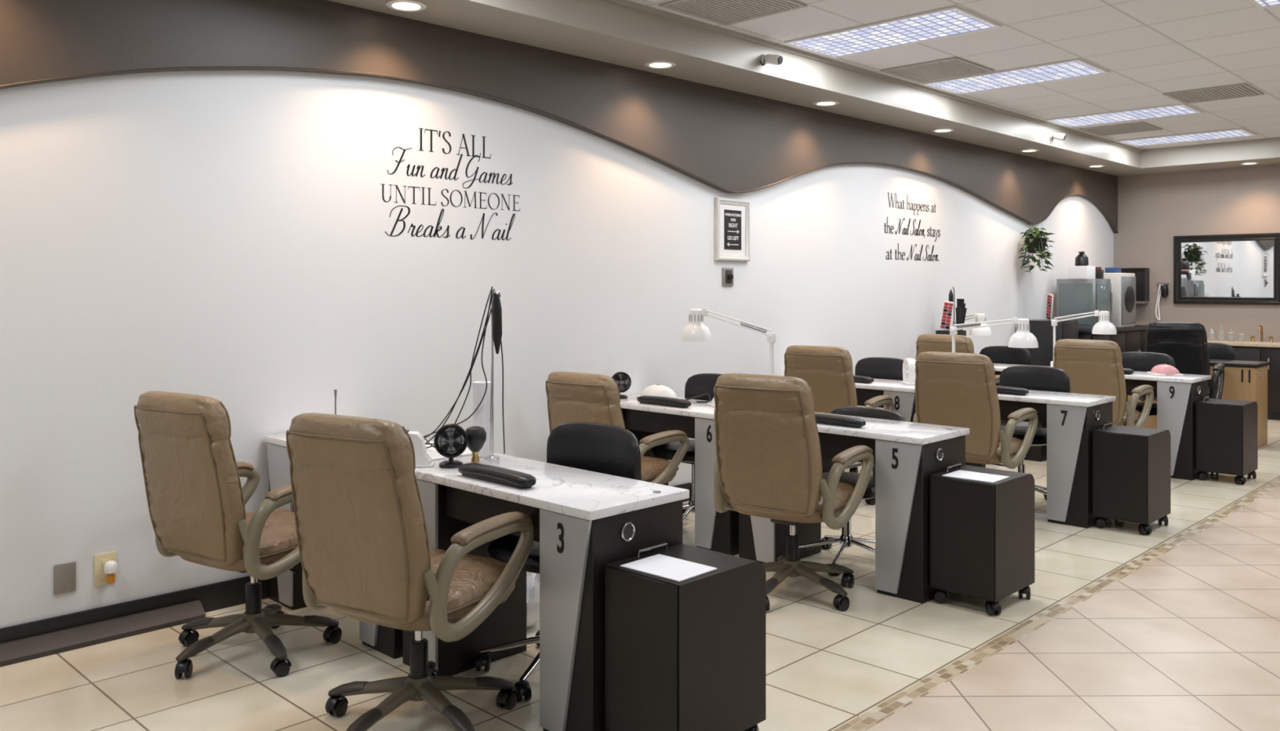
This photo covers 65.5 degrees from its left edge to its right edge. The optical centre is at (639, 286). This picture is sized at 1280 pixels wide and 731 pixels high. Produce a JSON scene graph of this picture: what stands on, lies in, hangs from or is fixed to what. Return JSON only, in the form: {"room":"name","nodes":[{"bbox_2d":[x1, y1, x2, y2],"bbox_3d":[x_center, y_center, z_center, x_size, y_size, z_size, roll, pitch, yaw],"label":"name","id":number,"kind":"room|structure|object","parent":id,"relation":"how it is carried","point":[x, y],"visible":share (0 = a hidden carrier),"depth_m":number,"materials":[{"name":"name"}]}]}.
{"room":"salon","nodes":[
{"label":"salon","id":0,"kind":"room"},
{"bbox_2d":[0,70,1113,627],"bbox_3d":[0.282,-0.075,6.792,0.100,3.050,16.100,0,0,44],"label":"wall","id":1,"kind":"structure","parent":0,"point":[220,235],"depth_m":4.96,"materials":[{"name":"white paint"}]},
{"bbox_2d":[53,561,75,594],"bbox_3d":[-2.334,1.182,4.041,0.010,0.120,0.080,0,0,44],"label":"outlet plate","id":2,"kind":"object","parent":1,"relation":"attached to","point":[64,574],"visible":1,"depth_m":4.04,"materials":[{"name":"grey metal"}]},
{"bbox_2d":[93,551,115,586],"bbox_3d":[-2.228,1.175,4.148,0.010,0.132,0.084,0,0,44],"label":"wall outlet","id":3,"kind":"object","parent":1,"relation":"attached to","point":[100,560],"visible":0.8,"depth_m":4.13,"materials":[{"name":"plastic"}]},
{"bbox_2d":[103,560,117,583],"bbox_3d":[-2.197,1.183,4.132,0.056,0.090,0.052,0,0,44],"label":"air freshener","id":4,"kind":"object","parent":3,"relation":"attached to","point":[110,566],"visible":1,"depth_m":4.12,"materials":[{"name":"white plastic"}]},
{"bbox_2d":[386,0,426,11],"bbox_3d":[-1.147,-1.379,4.888,0.196,0.011,0.196,0,0,44],"label":"recessed light","id":5,"kind":"object","parent":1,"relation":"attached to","point":[397,5],"visible":1,"depth_m":4.88,"materials":[{"name":"white plastic"}]},
{"bbox_2d":[380,128,519,240],"bbox_3d":[-1.006,-0.549,5.403,0.001,0.580,0.906,0,0,44],"label":"wall decal","id":6,"kind":"object","parent":1,"relation":"attached to","point":[418,167],"depth_m":5.38,"materials":[{"name":"black plastic"}]},
{"bbox_2d":[0,418,1008,643],"bbox_3d":[-0.480,1.390,5.928,0.017,0.120,13.800,0,0,44],"label":"baseboard","id":7,"kind":"structure","parent":1,"relation":"attached to","point":[228,593],"depth_m":4.26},
{"bbox_2d":[0,0,1117,233],"bbox_3d":[0.336,-0.987,6.739,0.049,0.796,16.100,0,0,44],"label":"trim","id":8,"kind":"structure","parent":1,"relation":"attached to","point":[733,140],"depth_m":5.74,"materials":[{"name":"brown paint"}]},
{"bbox_2d":[0,66,1118,233],"bbox_3d":[0.356,-0.835,6.721,0.012,0.497,16.103,0,0,44],"label":"trim","id":9,"kind":"structure","parent":1,"relation":"attached to","point":[201,67],"depth_m":5.22,"materials":[{"name":"beige paint"}]},
{"bbox_2d":[644,60,675,68],"bbox_3d":[0.126,-1.379,6.189,0.196,0.011,0.196,0,0,44],"label":"recessed light","id":10,"kind":"object","parent":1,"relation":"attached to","point":[656,64],"visible":1,"depth_m":6.17,"materials":[{"name":"white plastic"}]},
{"bbox_2d":[722,267,733,285],"bbox_3d":[0.634,-0.070,7.049,0.042,0.130,0.116,0,0,44],"label":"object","id":11,"kind":"object","parent":1,"relation":"attached to","point":[727,273],"visible":1,"depth_m":7.04,"materials":[{"name":"grey plastic"}]},
{"bbox_2d":[714,196,750,261],"bbox_3d":[0.662,-0.405,7.085,0.030,0.440,0.370,0,0,44],"label":"picture frame","id":12,"kind":"object","parent":1,"relation":"attached to","point":[731,215],"visible":1,"depth_m":7.08,"materials":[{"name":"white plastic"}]},
{"bbox_2d":[724,208,741,249],"bbox_3d":[0.661,-0.405,7.086,0.003,0.280,0.190,0,0,44],"label":"poster","id":13,"kind":"object","parent":12,"relation":"attached to","point":[732,217],"depth_m":7.08,"materials":[{"name":"black paper"}]},
{"bbox_2d":[327,0,1159,176],"bbox_3d":[0.511,-1.492,6.568,0.540,0.214,16.100,0,0,44],"label":"ceiling soffit","id":14,"kind":"structure","parent":1,"relation":"attached to","point":[601,30],"depth_m":6.43,"materials":[{"name":"paint"}]},
{"bbox_2d":[759,53,782,65],"bbox_3d":[0.848,-1.471,6.429,0.135,0.089,0.101,0,0,44],"label":"security camera","id":15,"kind":"object","parent":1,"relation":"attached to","point":[777,60],"visible":1,"depth_m":6.42,"materials":[{"name":"white plastic"}]},
{"bbox_2d":[813,100,839,106],"bbox_3d":[1.399,-1.379,7.489,0.196,0.011,0.196,0,0,44],"label":"recessed light","id":16,"kind":"object","parent":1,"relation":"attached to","point":[822,103],"visible":1,"depth_m":7.49,"materials":[{"name":"white plastic"}]},
{"bbox_2d":[884,192,940,261],"bbox_3d":[2.454,-0.525,8.936,0.001,0.584,0.999,0,0,44],"label":"wall lettering","id":17,"kind":"object","parent":1,"relation":"attached to","point":[918,258],"depth_m":8.94,"materials":[{"name":"black plastic"}]},
{"bbox_2d":[1017,226,1055,272],"bbox_3d":[4.163,-0.387,10.425,0.350,0.472,0.470,0,0,44],"label":"plant","id":18,"kind":"object","parent":1,"relation":"attached to","point":[1034,243],"visible":1,"depth_m":10.37,"materials":[{"name":"green plant"}]},
{"bbox_2d":[1049,132,1066,140],"bbox_3d":[4.088,-1.471,9.737,0.135,0.089,0.101,0,0,44],"label":"security camera","id":19,"kind":"object","parent":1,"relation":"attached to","point":[1060,136],"visible":1,"depth_m":9.72,"materials":[{"name":"white plastic"}]},
{"bbox_2d":[0,419,1279,730],"bbox_3d":[3.891,1.450,3.258,10.000,0.001,16.100,0,0,44],"label":"floor","id":20,"kind":"structure","parent":0,"point":[1176,626],"depth_m":3.85,"materials":[{"name":"beige tile"}]},
{"bbox_2d":[0,600,205,666],"bbox_3d":[-2.480,1.417,3.814,0.080,0.065,1.580,0,0,44],"label":"cover","id":21,"kind":"object","parent":20,"relation":"on","point":[14,651],"visible":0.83,"depth_m":4.06,"materials":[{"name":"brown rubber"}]},
{"bbox_2d":[133,391,342,677],"bbox_3d":[-1.561,0.921,3.908,0.650,1.058,0.677,0,0,32],"label":"office chair","id":22,"kind":"object","parent":20,"relation":"on","point":[192,473],"visible":0.95,"depth_m":3.67,"materials":[{"name":"leather"}]},
{"bbox_2d":[263,432,471,658],"bbox_3d":[-1.195,1.069,4.404,1.100,0.763,0.460,0,0,44],"label":"table","id":23,"kind":"object","parent":20,"relation":"on","point":[286,588],"visible":0.12,"depth_m":4.47,"materials":[{"name":"white stone"}]},
{"bbox_2d":[285,413,534,730],"bbox_3d":[-0.760,0.921,3.265,0.650,1.058,0.677,0,0,30],"label":"office chair","id":24,"kind":"object","parent":20,"relation":"on","point":[366,555],"visible":1,"depth_m":3.04,"materials":[{"name":"leather"}]},
{"bbox_2d":[526,572,539,626],"bbox_3d":[-0.477,1.331,4.250,0.195,0.235,0.198,0,0,-7],"label":"plastic bag","id":25,"kind":"object","parent":20,"relation":"on","point":[532,583],"visible":0.42,"depth_m":4.19,"materials":[{"name":"plastic"}]},
{"bbox_2d":[402,452,688,730],"bbox_3d":[-0.384,1.069,3.610,1.100,0.763,0.460,0,0,44],"label":"table","id":26,"kind":"object","parent":20,"relation":"on","point":[584,521],"visible":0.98,"depth_m":3.24,"materials":[{"name":"white stone"}]},
{"bbox_2d":[408,430,435,466],"bbox_3d":[-0.852,0.625,3.842,0.110,0.130,0.080,0,0,-6],"label":"dryer","id":27,"kind":"object","parent":26,"relation":"on","point":[423,459],"visible":0.59,"depth_m":3.81,"materials":[{"name":"white plastic"}]},
{"bbox_2d":[434,423,467,468],"bbox_3d":[-0.726,0.608,3.825,0.128,0.164,0.090,0,0,-11],"label":"desk fan","id":28,"kind":"object","parent":26,"relation":"on","point":[451,440],"visible":1,"depth_m":3.81,"materials":[{"name":"black plastic"}]},
{"bbox_2d":[422,286,505,459],"bbox_3d":[-0.784,0.344,4.075,0.501,0.691,0.143,0,0,29],"label":"stand","id":29,"kind":"object","parent":26,"relation":"on","point":[495,300],"visible":0.8,"depth_m":4.00,"materials":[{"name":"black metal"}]},
{"bbox_2d":[465,426,486,462],"bbox_3d":[-0.645,0.618,3.900,0.088,0.143,0.088,0,0,44],"label":"brush","id":30,"kind":"object","parent":26,"relation":"on","point":[477,435],"visible":0.9,"depth_m":3.87,"materials":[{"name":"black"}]},
{"bbox_2d":[472,381,491,457],"bbox_3d":[-0.644,0.539,4.074,0.080,0.300,0.080,0,0,44],"label":"paper towel roll","id":31,"kind":"object","parent":26,"relation":"on","point":[481,417],"visible":0.65,"depth_m":4.04,"materials":[{"name":"paper"}]},
{"bbox_2d":[457,462,536,488],"bbox_3d":[-0.511,0.665,3.530,0.390,0.049,0.076,0,0,44],"label":"cushion","id":32,"kind":"object","parent":26,"relation":"on","point":[504,476],"visible":1,"depth_m":3.48,"materials":[{"name":"black leather"}]},
{"bbox_2d":[475,421,640,702],"bbox_3d":[-0.286,0.995,3.744,0.572,0.910,0.614,0,0,40],"label":"chair","id":33,"kind":"object","parent":20,"relation":"on","point":[604,448],"visible":0.42,"depth_m":3.83,"materials":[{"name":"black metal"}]},
{"bbox_2d":[545,371,688,484],"bbox_3d":[-0.147,0.953,5.489,0.650,0.994,0.677,0,0,39],"label":"office chair","id":34,"kind":"object","parent":20,"relation":"on","point":[572,397],"visible":0.31,"depth_m":5.27,"materials":[{"name":"beige leather"}]},
{"bbox_2d":[619,393,738,555],"bbox_3d":[0.246,1.069,5.875,1.100,0.763,0.460,0,0,44],"label":"table","id":35,"kind":"object","parent":20,"relation":"on","point":[715,531],"visible":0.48,"depth_m":5.49,"materials":[{"name":"white stone"}]},
{"bbox_2d":[611,371,631,399],"bbox_3d":[-0.121,0.608,6.165,0.128,0.164,0.090,0,0,-21],"label":"desk fan","id":36,"kind":"object","parent":35,"relation":"on","point":[623,380],"visible":0.8,"depth_m":6.16,"materials":[{"name":"black plastic"}]},
{"bbox_2d":[635,383,679,398],"bbox_3d":[0.114,0.642,6.073,0.220,0.094,0.245,0,0,-16],"label":"lamp","id":37,"kind":"object","parent":35,"relation":"on","point":[658,389],"visible":0.66,"depth_m":5.98,"materials":[{"name":"white plastic"}]},
{"bbox_2d":[637,395,691,408],"bbox_3d":[0.137,0.665,5.793,0.390,0.049,0.076,0,0,44],"label":"cushion","id":38,"kind":"object","parent":35,"relation":"on","point":[647,399],"visible":1,"depth_m":5.75,"materials":[{"name":"black leather"}]},
{"bbox_2d":[680,307,776,375],"bbox_3d":[0.524,0.407,5.821,0.610,0.564,0.187,0,0,26],"label":"lamp","id":39,"kind":"object","parent":35,"relation":"on","point":[695,331],"visible":0.91,"depth_m":5.83,"materials":[{"name":"white metal"}]},
{"bbox_2d":[604,542,765,730],"bbox_3d":[0.145,1.146,3.136,0.327,0.609,0.416,0,0,44],"label":"base cabinet","id":40,"kind":"object","parent":20,"relation":"on","point":[689,654],"visible":1,"depth_m":3.01,"materials":[{"name":"brown laminate"}]},
{"bbox_2d":[620,553,717,581],"bbox_3d":[0.088,0.863,3.063,0.240,0.003,0.180,0,0,43],"label":"paper sheet","id":41,"kind":"object","parent":40,"relation":"on","point":[673,568],"visible":1,"depth_m":3.06,"materials":[{"name":"paper"}]},
{"bbox_2d":[651,373,722,520],"bbox_3d":[0.354,0.995,5.998,0.572,0.910,0.614,0,0,44],"label":"chair","id":42,"kind":"object","parent":20,"relation":"on","point":[696,384],"visible":0.23,"depth_m":6.01,"materials":[{"name":"black leather"}]},
{"bbox_2d":[713,373,874,610],"bbox_3d":[0.693,0.921,4.668,0.650,1.058,0.677,0,0,34],"label":"office chair","id":43,"kind":"object","parent":20,"relation":"on","point":[768,462],"visible":0.95,"depth_m":4.45,"materials":[{"name":"leather"}]},
{"bbox_2d":[783,345,893,504],"bbox_3d":[1.333,0.921,6.840,0.650,1.058,0.677,0,0,36],"label":"office chair","id":44,"kind":"object","parent":20,"relation":"on","point":[828,370],"visible":0.37,"depth_m":6.57,"materials":[{"name":"beige leather"}]},
{"bbox_2d":[799,405,905,575],"bbox_3d":[1.119,1.054,5.249,0.572,0.792,0.614,0,0,44],"label":"chair","id":45,"kind":"object","parent":20,"relation":"on","point":[846,539],"visible":0.34,"depth_m":5.27,"materials":[{"name":"black plastic"}]},
{"bbox_2d":[738,411,969,603],"bbox_3d":[1.057,1.069,5.081,1.100,0.763,0.460,0,0,44],"label":"table","id":46,"kind":"object","parent":20,"relation":"on","point":[905,454],"visible":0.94,"depth_m":4.67,"materials":[{"name":"white stone"}]},
{"bbox_2d":[814,413,866,427],"bbox_3d":[0.948,0.665,4.999,0.400,0.049,0.076,0,0,44],"label":"cushion","id":47,"kind":"object","parent":46,"relation":"on","point":[821,418],"visible":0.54,"depth_m":4.92,"materials":[{"name":"black leather"}]},
{"bbox_2d":[828,356,903,472],"bbox_3d":[1.739,0.995,7.427,0.572,0.910,0.614,0,0,44],"label":"chair","id":48,"kind":"object","parent":20,"relation":"on","point":[877,367],"visible":0.24,"depth_m":7.61,"materials":[{"name":"black leather"}]},
{"bbox_2d":[821,377,915,472],"bbox_3d":[1.638,1.069,7.297,1.100,0.763,0.460,0,0,44],"label":"table","id":49,"kind":"object","parent":20,"relation":"on","point":[903,395],"visible":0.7,"depth_m":6.93,"materials":[{"name":"white stone"}]},
{"bbox_2d":[853,374,873,383],"bbox_3d":[1.533,0.665,7.211,0.340,0.049,0.076,0,0,44],"label":"cushion","id":50,"kind":"object","parent":49,"relation":"on","point":[858,379],"visible":0.51,"depth_m":7.11,"materials":[{"name":"black leather"}]},
{"bbox_2d":[902,357,915,385],"bbox_3d":[1.906,0.597,7.035,0.070,0.186,0.141,0,0,-6],"label":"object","id":51,"kind":"object","parent":49,"relation":"on","point":[908,364],"visible":0.91,"depth_m":6.99,"materials":[{"name":"white plastic"}]},
{"bbox_2d":[915,333,999,385],"bbox_3d":[2.672,0.921,8.411,0.650,1.058,0.677,0,0,39],"label":"office chair","id":52,"kind":"object","parent":20,"relation":"on","point":[925,342],"visible":0.2,"depth_m":8.16,"materials":[{"name":"beige leather"}]},
{"bbox_2d":[912,351,1038,468],"bbox_3d":[2.045,0.921,6.157,0.650,1.058,0.677,0,0,40],"label":"office chair","id":53,"kind":"object","parent":20,"relation":"on","point":[957,389],"visible":0.66,"depth_m":5.90,"materials":[{"name":"beige leather"}]},
{"bbox_2d":[929,462,1035,614],"bbox_3d":[1.587,1.146,4.607,0.327,0.609,0.416,0,0,44],"label":"base cabinet","id":54,"kind":"object","parent":20,"relation":"on","point":[982,534],"visible":1,"depth_m":4.47,"materials":[{"name":"brown laminate"}]},
{"bbox_2d":[942,469,1009,482],"bbox_3d":[1.529,0.863,4.535,0.240,0.003,0.180,0,0,43],"label":"paper sheet","id":55,"kind":"object","parent":54,"relation":"on","point":[977,476],"visible":1,"depth_m":4.52,"materials":[{"name":"paper"}]},
{"bbox_2d":[979,345,1031,364],"bbox_3d":[3.202,0.995,8.892,0.572,0.910,0.614,0,0,44],"label":"chair","id":56,"kind":"object","parent":20,"relation":"on","point":[997,353],"visible":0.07,"depth_m":9.04,"materials":[{"name":"black leather"}]},
{"bbox_2d":[993,363,1053,461],"bbox_3d":[3.087,1.069,8.776,1.100,0.763,0.460,0,0,44],"label":"table","id":57,"kind":"object","parent":20,"relation":"on","point":[1037,453],"visible":0.05,"depth_m":8.31,"materials":[{"name":"white stone"}]},
{"bbox_2d":[935,285,966,335],"bbox_3d":[2.839,0.342,9.018,0.238,0.696,0.220,0,0,44],"label":"caddy","id":58,"kind":"object","parent":57,"relation":"on","point":[961,311],"visible":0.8,"depth_m":9.01,"materials":[{"name":"black plastic"}]},
{"bbox_2d":[939,300,954,329],"bbox_3d":[2.772,0.258,8.992,0.121,0.264,0.019,0,0,19],"label":"rack","id":59,"kind":"object","parent":58,"relation":"on","point":[948,307],"visible":1,"depth_m":8.99,"materials":[{"name":"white plastic"}]},
{"bbox_2d":[952,312,991,335],"bbox_3d":[2.969,0.462,8.993,0.188,0.454,0.446,0,0,-35],"label":"lamp","id":60,"kind":"object","parent":57,"relation":"on","point":[985,331],"visible":0.61,"depth_m":8.85,"materials":[{"name":"white plastic"}]},
{"bbox_2d":[1050,310,1116,366],"bbox_3d":[3.718,0.442,8.364,0.539,0.494,0.188,0,0,44],"label":"lamp","id":61,"kind":"object","parent":57,"relation":"on","point":[1104,326],"visible":0.94,"depth_m":8.22,"materials":[{"name":"white metal"}]},
{"bbox_2d":[999,364,1070,499],"bbox_3d":[2.568,0.995,6.615,0.572,0.910,0.614,0,0,44],"label":"chair","id":62,"kind":"object","parent":20,"relation":"on","point":[1042,378],"visible":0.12,"depth_m":6.72,"materials":[{"name":"leather"}]},
{"bbox_2d":[980,389,1115,528],"bbox_3d":[2.449,1.069,6.503,1.100,0.763,0.460,0,0,44],"label":"table","id":63,"kind":"object","parent":20,"relation":"on","point":[1070,419],"visible":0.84,"depth_m":6.07,"materials":[{"name":"white stone"}]},
{"bbox_2d":[950,317,1038,352],"bbox_3d":[2.380,0.447,6.747,0.629,0.484,0.188,0,0,44],"label":"lamp","id":64,"kind":"object","parent":63,"relation":"on","point":[1023,337],"visible":0.94,"depth_m":6.57,"materials":[{"name":"white plastic"}]},
{"bbox_2d":[995,385,1028,395],"bbox_3d":[2.326,0.665,6.435,0.360,0.049,0.076,0,0,44],"label":"cushion","id":65,"kind":"object","parent":63,"relation":"on","point":[1001,389],"visible":0.59,"depth_m":6.35,"materials":[{"name":"black leather"}]},
{"bbox_2d":[1024,319,1078,366],"bbox_3d":[4.265,0.900,10.380,0.490,1.100,0.400,0,0,44],"label":"base cabinet","id":66,"kind":"object","parent":20,"relation":"on","point":[1042,329],"visible":0.25,"depth_m":10.22,"materials":[{"name":"black wood"}]},
{"bbox_2d":[1045,293,1053,320],"bbox_3d":[4.245,0.210,10.320,0.020,0.280,0.128,0,0,-6],"label":"rack","id":67,"kind":"object","parent":66,"relation":"on","point":[1050,300],"visible":1,"depth_m":10.30,"materials":[{"name":"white plastic"}]},
{"bbox_2d":[1053,338,1153,426],"bbox_3d":[3.499,0.921,7.601,0.650,1.058,0.677,0,0,42],"label":"office chair","id":68,"kind":"object","parent":20,"relation":"on","point":[1092,366],"visible":0.47,"depth_m":7.34,"materials":[{"name":"beige leather"}]},
{"bbox_2d":[1078,328,1146,400],"bbox_3d":[5.290,0.975,11.405,0.560,0.950,2.000,0,0,44],"label":"base cabinet","id":69,"kind":"object","parent":20,"relation":"on","point":[1127,340],"visible":0.19,"depth_m":11.24,"materials":[{"name":"brown laminate"}]},
{"bbox_2d":[1078,324,1147,333],"bbox_3d":[5.288,0.480,11.407,0.565,0.035,2.040,0,0,44],"label":"countertop","id":70,"kind":"structure","parent":69,"relation":"on","point":[1135,326],"depth_m":11.19,"materials":[{"name":"black plastic"}]},
{"bbox_2d":[1056,278,1112,328],"bbox_3d":[4.930,0.187,11.025,0.457,0.550,0.466,0,0,44],"label":"towel warmer","id":71,"kind":"object","parent":70,"relation":"on","point":[1073,295],"visible":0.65,"depth_m":10.85,"materials":[{"name":"grey metal"}]},
{"bbox_2d":[1067,266,1095,278],"bbox_3d":[4.870,-0.158,10.976,0.200,0.138,0.260,0,0,44],"label":"box","id":72,"kind":"object","parent":71,"relation":"on","point":[1073,272],"visible":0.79,"depth_m":10.89,"materials":[{"name":"cardboard"}]},
{"bbox_2d":[1075,251,1088,266],"bbox_3d":[4.870,-0.310,10.976,0.140,0.160,0.140,0,0,44],"label":"bottle","id":73,"kind":"object","parent":72,"relation":"on","point":[1081,260],"visible":1,"depth_m":10.93,"materials":[{"name":"ceramic"}]},
{"bbox_2d":[1103,272,1136,327],"bbox_3d":[5.469,0.152,11.580,0.450,0.620,0.500,0,0,44],"label":"towel warmer","id":74,"kind":"object","parent":70,"relation":"on","point":[1123,285],"visible":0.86,"depth_m":11.32,"materials":[{"name":"grey metal"}]},
{"bbox_2d":[1105,266,1121,272],"bbox_3d":[5.438,-0.190,11.442,0.120,0.060,0.180,0,0,44],"label":"box","id":75,"kind":"object","parent":74,"relation":"on","point":[1114,269],"visible":0.87,"depth_m":11.38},
{"bbox_2d":[1092,422,1170,534],"bbox_3d":[2.979,1.146,6.029,0.327,0.609,0.416,0,0,44],"label":"base cabinet","id":76,"kind":"object","parent":20,"relation":"on","point":[1131,464],"visible":1,"depth_m":5.89,"materials":[{"name":"brown laminate"}]},
{"bbox_2d":[1121,351,1175,416],"bbox_3d":[4.045,0.995,8.066,0.572,0.910,0.614,0,0,44],"label":"chair","id":77,"kind":"object","parent":20,"relation":"on","point":[1136,361],"visible":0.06,"depth_m":8.21,"materials":[{"name":"leather"}]},
{"bbox_2d":[1124,370,1210,479],"bbox_3d":[3.898,1.069,7.982,1.100,0.763,0.460,0,0,44],"label":"table","id":78,"kind":"object","parent":20,"relation":"on","point":[1177,397],"visible":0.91,"depth_m":7.53,"materials":[{"name":"white stone"}]},
{"bbox_2d":[1146,364,1183,376],"bbox_3d":[4.111,0.647,7.798,0.198,0.085,0.220,0,0,9],"label":"lamp","id":79,"kind":"object","parent":78,"relation":"on","point":[1161,369],"visible":1,"depth_m":7.71,"materials":[{"name":"pink plastic"}]},
{"bbox_2d":[1139,321,1225,401],"bbox_3d":[4.861,0.879,8.956,0.650,1.143,0.677,0,0,36],"label":"office chair","id":80,"kind":"object","parent":20,"relation":"on","point":[1186,342],"visible":0.38,"depth_m":8.69,"materials":[{"name":"black leather"}]},
{"bbox_2d":[1127,359,1269,448],"bbox_3d":[5.241,1.069,9.382,1.100,0.763,0.460,0,0,44],"label":"table","id":81,"kind":"object","parent":20,"relation":"on","point":[1244,380],"visible":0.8,"depth_m":8.98,"materials":[{"name":"brown laminate"}]},
{"bbox_2d":[1207,342,1235,359],"bbox_3d":[5.374,0.995,9.480,0.572,0.910,0.614,0,0,44],"label":"chair","id":82,"kind":"object","parent":20,"relation":"on","point":[1216,350],"visible":0.04,"depth_m":9.55,"materials":[{"name":"black leather"}]},
{"bbox_2d":[1195,395,1257,484],"bbox_3d":[4.427,1.146,7.508,0.327,0.609,0.416,0,0,44],"label":"base cabinet","id":83,"kind":"object","parent":20,"relation":"on","point":[1227,429],"visible":1,"depth_m":7.37,"materials":[{"name":"brown laminate"}]},
{"bbox_2d":[1231,345,1279,420],"bbox_3d":[7.341,1.055,10.748,2.950,0.790,0.550,0,0,44],"label":"base cabinet","id":84,"kind":"object","parent":20,"relation":"on","point":[1271,354],"depth_m":10.85,"materials":[{"name":"brown laminate"}]},
{"bbox_2d":[1207,338,1279,347],"bbox_3d":[7.343,0.638,10.749,2.970,0.040,0.555,0,0,44],"label":"countertop","id":85,"kind":"structure","parent":84,"relation":"on","point":[1246,343],"depth_m":11.02,"materials":[{"name":"stone"}]},
{"bbox_2d":[1217,323,1225,340],"bbox_3d":[6.655,0.517,11.398,0.071,0.200,0.072,0,0,44],"label":"glass bottle","id":86,"kind":"object","parent":85,"relation":"on","point":[1221,331],"visible":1,"depth_m":11.38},
{"bbox_2d":[1249,324,1273,342],"bbox_3d":[6.988,0.526,11.209,0.231,0.184,0.157,0,0,44],"label":"faucet","id":87,"kind":"object","parent":85,"relation":"on","point":[1260,327],"visible":1,"depth_m":11.24,"materials":[{"name":"gold metal"}]},
{"bbox_2d":[627,0,1279,149],"bbox_3d":[3.890,-1.640,3.258,10.000,0.080,16.100,0,0,44],"label":"ceiling","id":88,"kind":"structure","parent":0,"point":[1150,49],"depth_m":6.71,"materials":[{"name":"tile"}]},
{"bbox_2d":[658,0,807,26],"bbox_3d":[0.528,-1.593,5.641,0.596,0.011,0.596,0,0,44],"label":"ceiling vent","id":89,"kind":"object","parent":88,"relation":"in","point":[724,12],"visible":1,"depth_m":5.69,"materials":[{"name":"metal"}]},
{"bbox_2d":[604,0,1142,151],"bbox_3d":[0.460,-1.585,6.114,0.019,0.029,15.380,0,0,44],"label":"trim","id":90,"kind":"structure","parent":88,"relation":"attached to","point":[624,2],"depth_m":7.02,"materials":[{"name":"paint"}]},
{"bbox_2d":[783,5,1001,58],"bbox_3d":[1.575,-1.593,6.296,1.200,0.013,0.596,0,0,44],"label":"recessed light","id":91,"kind":"object","parent":88,"relation":"in","point":[954,20],"visible":1,"depth_m":6.23,"materials":[{"name":"white plastic"}]},
{"bbox_2d":[880,56,994,83],"bbox_3d":[2.193,-1.593,7.342,0.596,0.011,0.596,0,0,44],"label":"ceiling vent","id":92,"kind":"object","parent":88,"relation":"in","point":[953,67],"visible":1,"depth_m":7.32,"materials":[{"name":"metal"}]},
{"bbox_2d":[922,57,1110,94],"bbox_3d":[2.855,-1.593,7.603,1.200,0.013,0.596,0,0,44],"label":"recessed light","id":93,"kind":"object","parent":88,"relation":"in","point":[1075,68],"visible":1,"depth_m":7.56,"materials":[{"name":"white plastic"}]},
{"bbox_2d":[1079,121,1162,136],"bbox_3d":[4.866,-1.593,10.071,0.596,0.011,0.596,0,0,44],"label":"ceiling vent","id":94,"kind":"object","parent":88,"relation":"in","point":[1140,126],"visible":1,"depth_m":10.05,"materials":[{"name":"metal"}]},
{"bbox_2d":[1045,102,1204,127],"bbox_3d":[4.513,-1.593,9.297,1.200,0.013,0.596,0,0,44],"label":"recessed light","id":95,"kind":"object","parent":88,"relation":"in","point":[1175,109],"visible":1,"depth_m":9.26,"materials":[{"name":"white plastic"}]},
{"bbox_2d":[1116,128,1257,146],"bbox_3d":[5.843,-1.593,10.654,1.200,0.013,0.596,0,0,44],"label":"recessed light","id":96,"kind":"object","parent":88,"relation":"in","point":[1236,132],"visible":1,"depth_m":10.63,"materials":[{"name":"white plastic"}]},
{"bbox_2d":[1163,82,1264,103],"bbox_3d":[4.744,-1.593,8.231,0.596,0.011,0.596,0,0,44],"label":"ceiling vent","id":97,"kind":"object","parent":88,"relation":"in","point":[1208,93],"visible":1,"depth_m":8.20,"materials":[{"name":"metal"}]},
{"bbox_2d":[1169,85,1257,102],"bbox_3d":[4.735,-1.593,8.240,0.530,0.006,0.536,0,0,44],"label":"vent grille","id":98,"kind":"object","parent":97,"relation":"attached to","point":[1208,93],"depth_m":8.23,"materials":[{"name":"metal"}]},
{"bbox_2d":[1248,0,1279,8],"bbox_3d":[3.766,-1.593,5.060,1.200,0.013,0.596,0,0,44],"label":"recessed light","id":99,"kind":"object","parent":88,"relation":"in","point":[1260,4],"visible":1,"depth_m":5.60,"materials":[{"name":"white plastic"}]},
{"bbox_2d":[1113,164,1279,341],"bbox_3d":[9.522,-0.075,9.081,10.100,3.050,0.100,0,0,44],"label":"wall","id":100,"kind":"structure","parent":0,"point":[1153,209],"depth_m":11.88,"materials":[{"name":"beige paint"}]},
{"bbox_2d":[1121,267,1149,302],"bbox_3d":[6.083,-0.015,12.258,0.300,0.430,0.170,0,0,44],"label":"paper towel dispenser","id":101,"kind":"object","parent":100,"relation":"attached to","point":[1142,274],"visible":0.48,"depth_m":12.14,"materials":[{"name":"black plastic"}]},
{"bbox_2d":[1155,282,1168,319],"bbox_3d":[6.325,0.181,12.067,0.148,0.461,0.099,0,0,44],"label":"hanging tools","id":102,"kind":"object","parent":100,"relation":"hanging from","point":[1164,288],"visible":1,"depth_m":12.08,"materials":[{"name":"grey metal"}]},
{"bbox_2d":[1140,137,1279,173],"bbox_3d":[9.471,-1.492,8.570,9.459,0.214,0.700,0,0,44],"label":"ceiling soffit","id":103,"kind":"structure","parent":100,"relation":"attached to","point":[1264,151],"depth_m":11.18,"materials":[{"name":"paint"}]},
{"bbox_2d":[1173,232,1279,304],"bbox_3d":[6.835,-0.205,11.610,1.120,0.810,0.042,0,0,44],"label":"wall mirror","id":104,"kind":"object","parent":100,"relation":"attached to","point":[1241,268],"visible":1,"depth_m":11.60,"materials":[{"name":"black mirror"}]},
{"bbox_2d":[1181,240,1273,297],"bbox_3d":[6.838,-0.205,11.614,0.967,0.657,0.008,0,0,44],"label":"mirror glass","id":105,"kind":"object","parent":104,"relation":"attached to","point":[1210,268],"depth_m":11.60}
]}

